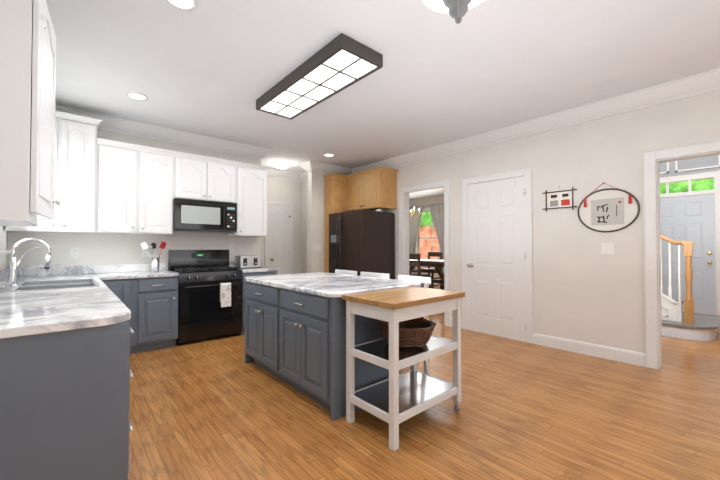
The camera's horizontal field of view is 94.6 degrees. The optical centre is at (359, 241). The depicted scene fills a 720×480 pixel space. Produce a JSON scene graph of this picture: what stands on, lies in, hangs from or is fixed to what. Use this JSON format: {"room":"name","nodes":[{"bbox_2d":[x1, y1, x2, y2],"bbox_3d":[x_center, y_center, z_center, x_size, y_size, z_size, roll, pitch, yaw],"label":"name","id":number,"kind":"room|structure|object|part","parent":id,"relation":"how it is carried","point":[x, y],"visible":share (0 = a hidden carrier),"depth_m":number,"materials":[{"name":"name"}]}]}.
{"room":"kitchen","nodes":[
{"label":"kitchen","id":0,"kind":"room"},
{"bbox_2d":[0,232,7,269],"bbox_3d":[-0.863,-0.181,0.131,0.130,2.840,9.060,1,-1,-41],"label":"wall","id":1,"kind":"structure","parent":0,"point":[3,265],"depth_m":3.43,"materials":[{"name":"paint"}]},
{"bbox_2d":[0,268,7,281],"bbox_3d":[-2.701,0.306,2.341,0.021,0.100,3.258,1,-1,-41],"label":"backsplash","id":2,"kind":"structure","parent":1,"relation":"attached to","point":[3,273],"depth_m":3.24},
{"bbox_2d":[0,226,10,263],"bbox_3d":[-3.192,-0.456,2.834,0.180,1.310,1.450,1,-1,-41],"label":"window","id":3,"kind":"structure","parent":1,"relation":"in","point":[3,240],"depth_m":3.31,"materials":[{"name":"white"}]},
{"bbox_2d":[0,0,59,226],"bbox_3d":[-1.804,-0.806,1.663,0.456,1.425,0.570,1,-1,-41],"label":"upper cabinet","id":4,"kind":"object","parent":1,"relation":"attached to","point":[27,88],"visible":1,"depth_m":1.52,"materials":[{"name":"white wood"}]},
{"bbox_2d":[7,130,260,267],"bbox_3d":[-3.227,-0.109,5.011,3.000,2.840,1.400,1,-1,-41],"label":"wall","id":5,"kind":"structure","parent":0,"point":[103,249],"depth_m":4.27,"materials":[{"name":"paint"}]},
{"bbox_2d":[5,110,100,233],"bbox_3d":[-3.399,-0.756,3.693,0.728,1.296,0.368,1,-1,-41],"label":"upper cabinet","id":6,"kind":"object","parent":5,"relation":"attached to","point":[75,168],"depth_m":3.67,"materials":[{"name":"white wood"}]},
{"bbox_2d":[70,248,78,257],"bbox_3d":[-3.381,0.135,3.937,0.075,0.120,0.008,1,-1,-41],"label":"electrical outlet plate","id":7,"kind":"object","parent":5,"relation":"attached to","point":[74,252],"depth_m":3.93,"materials":[{"name":"white plastic"}]},
{"bbox_2d":[20,262,234,277],"bbox_3d":[-2.705,0.339,4.516,2.879,0.100,0.022,1,-1,-41],"label":"backsplash","id":8,"kind":"structure","parent":5,"relation":"attached to","point":[162,266],"depth_m":4.04,"materials":[{"name":"white stone"}]},
{"bbox_2d":[97,138,176,234],"bbox_3d":[-2.834,-0.643,4.198,0.790,1.086,0.348,1,-1,-41],"label":"upper cabinet","id":9,"kind":"object","parent":5,"relation":"attached to","point":[117,187],"depth_m":4.05,"materials":[{"name":"white wood"}]},
{"bbox_2d":[142,248,148,256],"bbox_3d":[-2.846,0.142,4.405,0.075,0.120,0.008,1,-1,-41],"label":"electrical outlet plate","id":10,"kind":"object","parent":5,"relation":"attached to","point":[144,253],"depth_m":4.40,"materials":[{"name":"white plastic"}]},
{"bbox_2d":[55,105,270,159],"bbox_3d":[-2.573,-1.458,4.590,2.845,0.155,0.125,1,-1,-41],"label":"crown molding","id":11,"kind":"structure","parent":5,"relation":"attached to","point":[109,123],"depth_m":4.54,"materials":[{"name":"white"}]},
{"bbox_2d":[177,151,236,202],"bbox_3d":[-2.232,-0.871,4.729,0.810,0.615,0.348,1,-1,-41],"label":"upper cabinet","id":12,"kind":"object","parent":5,"relation":"attached to","point":[214,179],"depth_m":4.60,"materials":[{"name":"white wood"}]},
{"bbox_2d":[173,198,236,232],"bbox_3d":[-2.200,-0.351,4.685,0.800,0.422,0.428,1,-1,-41],"label":"over-the-range microwave","id":13,"kind":"object","parent":12,"relation":"attached to","point":[199,216],"visible":0.98,"depth_m":4.53,"materials":[{"name":"black"}]},
{"bbox_2d":[229,244,233,251],"bbox_3d":[-1.988,0.093,5.156,0.075,0.120,0.008,1,-1,-41],"label":"electrical outlet plate","id":14,"kind":"object","parent":5,"relation":"attached to","point":[231,246],"depth_m":5.15,"materials":[{"name":"white plastic"}]},
{"bbox_2d":[227,162,268,236],"bbox_3d":[-1.739,-0.629,5.156,0.500,1.086,0.348,1,-1,-41],"label":"upper cabinet","id":15,"kind":"object","parent":5,"relation":"attached to","point":[251,183],"depth_m":5.02,"materials":[{"name":"white wood"}]},
{"bbox_2d":[260,177,301,273],"bbox_3d":[-1.670,-0.076,7.217,2.250,2.840,0.130,1,-1,-41],"label":"wall","id":16,"kind":"structure","parent":0,"point":[295,193],"depth_m":7.32,"materials":[{"name":"paint"}]},
{"bbox_2d":[264,199,292,273],"bbox_3d":[-1.723,0.231,7.061,0.650,2.220,0.026,1,-1,-41],"label":"door frame","id":17,"kind":"structure","parent":16,"relation":"attached to","point":[266,238],"depth_m":7.17,"materials":[{"name":"white wood"}]},
{"bbox_2d":[269,205,290,274],"bbox_3d":[-1.686,0.281,7.048,0.510,2.120,0.091,1,-1,-41],"label":"hall door","id":18,"kind":"structure","parent":16,"relation":"in","point":[279,216],"depth_m":7.07,"materials":[{"name":"white wood"}]},
{"bbox_2d":[267,169,302,181],"bbox_3d":[-1.849,-1.423,6.911,1.550,0.155,0.125,1,-1,-41],"label":"crown molding","id":19,"kind":"structure","parent":16,"relation":"attached to","point":[277,174],"depth_m":7.09,"materials":[{"name":"white"}]},
{"bbox_2d":[301,181,307,272],"bbox_3d":[-0.935,-0.078,7.122,0.130,2.840,0.960,1,-1,-41],"label":"wall","id":20,"kind":"structure","parent":0,"point":[304,184],"depth_m":7.38,"materials":[{"name":"paint"}]},
{"bbox_2d":[299,173,307,181],"bbox_3d":[-0.987,-1.422,7.004,0.130,0.155,0.820,1,-1,-41],"label":"crown molding","id":21,"kind":"structure","parent":20,"relation":"attached to","point":[301,177],"depth_m":7.29,"materials":[{"name":"white"}]},
{"bbox_2d":[306,202,307,272],"bbox_3d":[-0.883,0.230,6.938,0.026,2.220,0.840,1,-1,-41],"label":"door frame","id":22,"kind":"structure","parent":20,"relation":"attached to","point":[307,240],"depth_m":7.24,"materials":[{"name":"white wood"}]},
{"bbox_2d":[308,171,331,272],"bbox_3d":[-0.531,-0.083,6.752,1.150,2.840,0.130,1,-1,-41],"label":"wall","id":23,"kind":"structure","parent":0,"point":[316,232],"depth_m":6.40,"materials":[{"name":"paint"}]},
{"bbox_2d":[314,244,320,249],"bbox_3d":[-0.820,0.102,6.403,0.160,0.120,0.008,1,-1,-41],"label":"electrical outlet plate","id":24,"kind":"object","parent":23,"relation":"attached to","point":[316,246],"depth_m":6.40,"materials":[{"name":"white plastic"}]},
{"bbox_2d":[303,161,350,174],"bbox_3d":[-0.599,-1.429,6.556,1.015,0.155,0.145,1,-1,-41],"label":"crown molding","id":25,"kind":"structure","parent":23,"relation":"attached to","point":[309,166],"depth_m":6.45,"materials":[{"name":"white"}]},
{"bbox_2d":[46,0,719,199],"bbox_3d":[1.787,-1.590,4.298,9.580,0.100,11.810,1,-1,-41],"label":"ceiling","id":26,"kind":"structure","parent":0,"point":[214,68],"depth_m":2.89,"materials":[{"name":"paint"}]},
{"bbox_2d":[126,92,147,100],"bbox_3d":[-2.370,-1.547,3.536,0.199,0.006,0.199,-1,-1,43],"label":"recessed light","id":27,"kind":"object","parent":26,"relation":"in","point":[134,95],"depth_m":3.54,"materials":[{"name":"white"}]},
{"bbox_2d":[165,0,197,11],"bbox_3d":[-1.165,-1.568,2.159,0.199,0.006,0.199,-1,-1,43],"label":"recessed light","id":28,"kind":"object","parent":26,"relation":"in","point":[187,5],"depth_m":2.19,"materials":[{"name":"white"}]},
{"bbox_2d":[274,161,290,168],"bbox_3d":[-1.499,-1.458,6.397,0.320,0.100,0.320,1,-1,-41],"label":"dome ceiling light","id":29,"kind":"object","parent":26,"relation":"attached to","point":[282,165],"visible":1,"depth_m":6.30,"materials":[{"name":"white glass"}]},
{"bbox_2d":[256,33,382,119],"bbox_3d":[-0.474,-1.503,3.202,0.435,0.104,1.520,1,-1,-41],"label":"rectangular ceiling light","id":30,"kind":"object","parent":26,"relation":"attached to","point":[339,63],"visible":1,"depth_m":2.97,"materials":[{"name":"brown metal"}]},
{"bbox_2d":[324,153,334,156],"bbox_3d":[-0.539,-1.514,5.802,0.199,0.006,0.199,0,-1,10],"label":"recessed light","id":31,"kind":"object","parent":26,"relation":"in","point":[328,154],"depth_m":5.82,"materials":[{"name":"white"}]},
{"bbox_2d":[409,207,420,216],"bbox_3d":[1.097,-0.966,7.903,0.659,1.039,0.675,1,-1,-41],"label":"dining chandelier","id":32,"kind":"object","parent":26,"relation":"hanging from","point":[411,214],"visible":0.35,"depth_m":7.88,"materials":[{"name":"gold metal"}]},
{"bbox_2d":[422,0,483,23],"bbox_3d":[0.326,-1.252,1.073,0.967,0.669,0.998,1,-1,-41],"label":"chandelier","id":33,"kind":"object","parent":26,"relation":"hanging from","point":[456,10],"visible":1,"depth_m":1.44,"materials":[{"name":"white glass"}]},
{"bbox_2d":[128,285,719,479],"bbox_3d":[1.814,1.325,4.225,10.180,0.050,12.330,1,-1,-41],"label":"floor","id":34,"kind":"structure","parent":0,"point":[217,408],"depth_m":2.34,"materials":[{"name":"brown wood"}]},
{"bbox_2d":[0,322,135,479],"bbox_3d":[-1.546,0.822,1.551,0.728,0.875,0.520,1,-1,-41],"label":"base cabinet","id":35,"kind":"object","parent":34,"relation":"on","point":[72,338],"depth_m":1.45,"materials":[{"name":"grey wood"}]},
{"bbox_2d":[0,274,135,337],"bbox_3d":[-2.438,0.377,2.584,0.739,0.047,3.280,1,-1,-41],"label":"countertop","id":36,"kind":"structure","parent":35,"relation":"on","point":[23,313],"depth_m":1.77,"materials":[{"name":"white stone"}]},
{"bbox_2d":[8,238,51,285],"bbox_3d":[-2.712,0.162,2.734,0.252,0.386,0.200,1,-1,-41],"label":"faucet","id":37,"kind":"object","parent":36,"relation":"on","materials":[{"name":"silver metal"}]},
{"bbox_2d":[18,246,61,276],"bbox_3d":[-3.426,0.208,3.570,0.341,0.330,0.291,1,-1,-41],"label":"wire fruit basket","id":38,"kind":"object","parent":36,"relation":"on","point":[39,266],"visible":0.94,"depth_m":3.54,"materials":[{"name":"silver metal"}]},
{"bbox_2d":[20,282,91,289],"bbox_3d":[-2.717,0.473,3.002,0.469,0.174,0.386,1,-1,-41],"label":"sink","id":39,"kind":"object","parent":36,"relation":"in","point":[29,283],"depth_m":2.95,"materials":[{"name":"silver metal"}]},
{"bbox_2d":[104,278,135,309],"bbox_3d":[-2.902,0.857,3.893,0.355,0.875,0.686,1,-1,-41],"label":"base cabinet","id":40,"kind":"object","parent":34,"relation":"on","point":[126,287],"depth_m":3.75,"materials":[{"name":"grey wood"}]},
{"bbox_2d":[136,274,178,352],"bbox_3d":[-2.616,0.861,4.185,0.460,0.875,0.623,1,-1,-41],"label":"base cabinet","id":41,"kind":"object","parent":34,"relation":"on","point":[156,298],"depth_m":3.96,"materials":[{"name":"grey wood"}]},
{"bbox_2d":[100,270,175,277],"bbox_3d":[-2.735,0.402,4.082,0.785,0.040,0.634,1,-1,-41],"label":"countertop","id":42,"kind":"structure","parent":41,"relation":"on","point":[123,273],"depth_m":3.93,"materials":[{"name":"white stone"}]},
{"bbox_2d":[140,240,166,271],"bbox_3d":[-2.686,0.181,4.315,0.303,0.409,0.131,1,-1,-41],"label":"utensil holder","id":43,"kind":"object","parent":42,"relation":"on","point":[154,264],"visible":1,"depth_m":4.28,"materials":[{"name":"silver metal"}]},
{"bbox_2d":[168,250,242,344],"bbox_3d":[-2.117,0.707,4.581,0.796,1.195,0.671,1,-1,-41],"label":"range","id":44,"kind":"object","parent":34,"relation":"on","point":[203,314],"visible":0.96,"depth_m":4.40,"materials":[{"name":"black metal"}]},
{"bbox_2d":[220,283,230,306],"bbox_3d":[-1.793,0.705,4.434,0.135,0.316,0.043,1,-1,-41],"label":"dish towel","id":45,"kind":"object","parent":44,"relation":"hanging from","point":[225,294],"visible":0.94,"depth_m":4.41,"materials":[{"name":"white fabric"}]},
{"bbox_2d":[239,270,278,333],"bbox_3d":[-1.638,0.874,5.041,0.519,0.875,0.623,1,-1,-41],"label":"base cabinet","id":46,"kind":"object","parent":34,"relation":"on","point":[245,273],"depth_m":4.68,"materials":[{"name":"grey wood"}]},
{"bbox_2d":[230,266,278,269],"bbox_3d":[-1.625,0.417,5.053,0.545,0.040,0.634,1,-1,-41],"label":"countertop","id":47,"kind":"structure","parent":46,"relation":"on","point":[262,268],"depth_m":4.94,"materials":[{"name":"white stone"}]},
{"bbox_2d":[235,255,260,268],"bbox_3d":[-1.708,0.300,5.091,0.328,0.192,0.230,1,-1,-41],"label":"toaster","id":48,"kind":"object","parent":47,"relation":"on","point":[247,261],"visible":1,"depth_m":5.01,"materials":[{"name":"silver metal"}]},
{"bbox_2d":[244,280,388,420],"bbox_3d":[-0.489,0.846,3.153,0.696,0.876,1.580,1,-1,-41],"label":"kitchen island","id":49,"kind":"object","parent":34,"relation":"on","point":[295,330],"depth_m":2.63,"materials":[{"name":"grey wood"}]},
{"bbox_2d":[244,272,420,299],"bbox_3d":[-0.339,0.390,3.292,1.045,0.040,1.640,1,-1,-41],"label":"island countertop","id":50,"kind":"structure","parent":49,"relation":"on","point":[335,285],"depth_m":3.00,"materials":[{"name":"white stone"}]},
{"bbox_2d":[335,269,356,275],"bbox_3d":[-0.348,0.820,3.928,0.496,0.950,0.451,1,-1,-41],"label":"stool","id":51,"kind":"object","parent":34,"relation":"on","point":[346,272],"visible":0.02,"depth_m":4.04,"materials":[{"name":"white"}]},
{"bbox_2d":[323,166,397,272],"bbox_3d":[-0.017,0.014,6.250,0.770,2.630,1.295,1,-1,-41],"label":"cabinet","id":52,"kind":"object","parent":34,"relation":"on","point":[374,189],"visible":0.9,"depth_m":6.26,"materials":[{"name":"brown wood"}]},
{"bbox_2d":[329,210,394,278],"bbox_3d":[-0.006,0.397,6.088,0.903,1.860,0.910,1,-1,-41],"label":"refrigerator","id":53,"kind":"object","parent":34,"relation":"on","point":[361,241],"visible":0.62,"depth_m":5.79,"materials":[{"name":"black metal"}]},
{"bbox_2d":[360,272,388,278],"bbox_3d":[0.000,0.814,3.530,0.482,0.950,0.436,1,-1,-44],"label":"stool","id":54,"kind":"object","parent":34,"relation":"on","point":[376,275],"visible":0.08,"depth_m":3.66,"materials":[{"name":"white"}]},
{"bbox_2d":[342,286,464,450],"bbox_3d":[0.331,0.826,2.433,0.780,0.895,0.509,1,-1,-41],"label":"kitchen cart","id":55,"kind":"object","parent":34,"relation":"on","point":[395,399],"visible":0.94,"depth_m":2.31,"materials":[{"name":"white wood"}]},
{"bbox_2d":[379,317,435,347],"bbox_3d":[0.347,0.591,2.454,0.422,0.319,0.423,1,-1,-41],"label":"wicker basket","id":56,"kind":"object","parent":55,"relation":"on","point":[415,333],"visible":0.81,"depth_m":2.32,"materials":[{"name":"brown wicker"}]},
{"bbox_2d":[398,275,430,374],"bbox_3d":[0.351,0.808,3.130,0.482,0.950,0.436,1,-1,-37],"label":"stool","id":57,"kind":"object","parent":34,"relation":"on","point":[426,281],"visible":0.12,"depth_m":3.14,"materials":[{"name":"white"}]},
{"bbox_2d":[409,254,431,287],"bbox_3d":[1.187,0.789,6.893,0.420,1.100,0.440,1,-1,-41],"label":"dining chair","id":58,"kind":"object","parent":34,"relation":"on","point":[414,257],"visible":0.21,"depth_m":6.71,"materials":[{"name":"brown wood"}]},
{"bbox_2d":[409,259,443,289],"bbox_3d":[1.515,0.887,7.777,1.000,0.930,1.800,1,-1,-41],"label":"dining table","id":59,"kind":"object","parent":34,"relation":"on","point":[437,264],"visible":0.19,"depth_m":7.22,"materials":[{"name":"brown wood"}]},
{"bbox_2d":[420,252,442,288],"bbox_3d":[1.844,0.815,8.664,0.420,1.100,0.440,1,-1,-41],"label":"dining chair","id":60,"kind":"object","parent":34,"relation":"on","point":[429,270],"visible":0.46,"depth_m":8.62,"materials":[{"name":"brown wood"}]},
{"bbox_2d":[660,234,719,340],"bbox_3d":[4.306,0.083,5.362,1.195,2.466,2.002,1,-1,-41],"label":"staircase","id":61,"kind":"structure","parent":34,"relation":"on","point":[688,324],"depth_m":4.54,"materials":[{"name":"white wood"}]},
{"bbox_3d":[3.946,-0.014,5.188,0.161,2.276,1.792,1,-1,-41],"label":"stair balustrade","id":62,"kind":"part","parent":61,"relation":"part of","materials":[{"name":"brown wood"}]},
{"bbox_2d":[382,89,719,367],"bbox_3d":[2.572,-1.204,3.995,0.130,5.000,10.330,1,-1,-41],"label":"wall","id":63,"kind":"structure","parent":0,"point":[585,290],"depth_m":3.85,"materials":[{"name":"paint"}]},
{"bbox_2d":[399,180,449,325],"bbox_3d":[1.111,0.175,5.640,0.176,2.290,1.040,1,-1,-41],"label":"door frame","id":64,"kind":"structure","parent":63,"relation":"attached to","point":[403,232],"depth_m":5.71,"materials":[{"name":"white wood"}]},
{"bbox_2d":[467,177,526,341],"bbox_3d":[1.865,0.225,4.612,0.091,2.160,0.860,1,-1,-41],"label":"closet door","id":65,"kind":"structure","parent":63,"relation":"in","point":[496,258],"depth_m":4.62,"materials":[{"name":"white wood"}]},
{"bbox_2d":[462,167,532,343],"bbox_3d":[1.880,0.176,4.646,0.026,2.260,1.010,1,-1,-41],"label":"door frame","id":66,"kind":"structure","parent":63,"relation":"attached to","point":[526,173],"depth_m":4.33,"materials":[{"name":"white wood"}]},
{"bbox_2d":[351,68,719,176],"bbox_3d":[2.795,-1.473,3.550,0.125,0.155,9.100,1,-1,-41],"label":"crown molding","id":67,"kind":"structure","parent":63,"relation":"attached to","point":[695,84],"depth_m":3.87,"materials":[{"name":"white wood"}]},
{"bbox_2d":[543,186,576,211],"bbox_3d":[2.422,-0.531,4.040,0.022,0.305,0.370,1,-1,-41],"label":"picture frame","id":68,"kind":"object","parent":63,"relation":"attached to","point":[562,199],"visible":0.96,"depth_m":4.04,"materials":[{"name":"white paper"}]},
{"bbox_2d":[533,333,645,366],"bbox_3d":[2.583,1.226,3.836,0.016,0.135,1.110,1,-1,-41],"label":"baseboard","id":69,"kind":"structure","parent":63,"relation":"attached to","point":[620,355],"depth_m":3.77,"materials":[{"name":"white wood"}]},
{"bbox_2d":[601,243,613,253],"bbox_3d":[2.740,0.071,3.678,0.008,0.120,0.120,1,-1,-41],"label":"electrical outlet plate","id":70,"kind":"object","parent":63,"relation":"attached to","point":[607,248],"depth_m":3.68,"materials":[{"name":"white plastic"}]},
{"bbox_2d":[578,182,639,231],"bbox_3d":[2.731,-0.386,3.677,0.033,0.562,0.568,1,-1,-41],"label":"frame","id":71,"kind":"object","parent":63,"relation":"attached to","point":[614,209],"visible":1,"depth_m":3.67,"materials":[{"name":"brown metal"}]},
{"bbox_2d":[643,140,719,369],"bbox_3d":[3.534,0.172,2.870,0.176,2.215,1.630,1,-1,-41],"label":"door frame","id":72,"kind":"structure","parent":63,"relation":"attached to","point":[652,255],"depth_m":3.38,"materials":[{"name":"white wood"}]},
{"bbox_2d":[409,170,719,277],"bbox_3d":[5.343,-1.154,7.403,0.130,5.000,11.810,1,-1,-41],"label":"wall","id":73,"kind":"structure","parent":0,"point":[427,201],"depth_m":10.86,"materials":[{"name":"paint"}]},
{"bbox_2d":[409,203,443,283],"bbox_3d":[2.174,0.076,10.824,0.111,2.582,1.602,1,-1,-41],"label":"curtain","id":74,"kind":"object","parent":73,"relation":"attached to","point":[437,213],"visible":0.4,"depth_m":10.66,"materials":[{"name":"silver fabric"}]},
{"bbox_2d":[415,207,440,268],"bbox_3d":[2.229,-0.112,10.875,0.135,2.020,1.080,1,-1,-41],"label":"window","id":75,"kind":"structure","parent":73,"relation":"in","point":[425,237],"depth_m":11.00,"materials":[{"name":"white"}]},
{"bbox_2d":[660,194,715,314],"bbox_3d":[6.121,0.231,6.369,0.028,2.200,0.940,1,-1,-41],"label":"front door","id":76,"kind":"structure","parent":73,"relation":"in","point":[687,218],"depth_m":6.21,"materials":[{"name":"grey paint"}]},
{"bbox_2d":[659,155,719,176],"bbox_3d":[5.984,-1.774,6.558,0.029,0.985,3.420,1,-1,-41],"label":"wall panel","id":77,"kind":"object","parent":73,"relation":"attached to","point":[693,166],"visible":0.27,"depth_m":6.27,"materials":[{"name":"white wood"}]},
{"bbox_2d":[660,171,719,315],"bbox_3d":[6.122,0.026,6.373,0.030,2.610,1.120,1,-1,-41],"label":"door frame","id":78,"kind":"structure","parent":73,"relation":"attached to","point":[715,191],"depth_m":6.02,"materials":[{"name":"white wood"}]},
{"label":"outside","id":79,"kind":"structure","parent":0,"visible":0},
{"bbox_2d":[420,179,713,258],"bbox_3d":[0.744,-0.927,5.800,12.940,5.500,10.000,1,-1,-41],"label":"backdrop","id":80,"kind":"structure","parent":79,"point":[697,185],"depth_m":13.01,"materials":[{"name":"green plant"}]}
]}

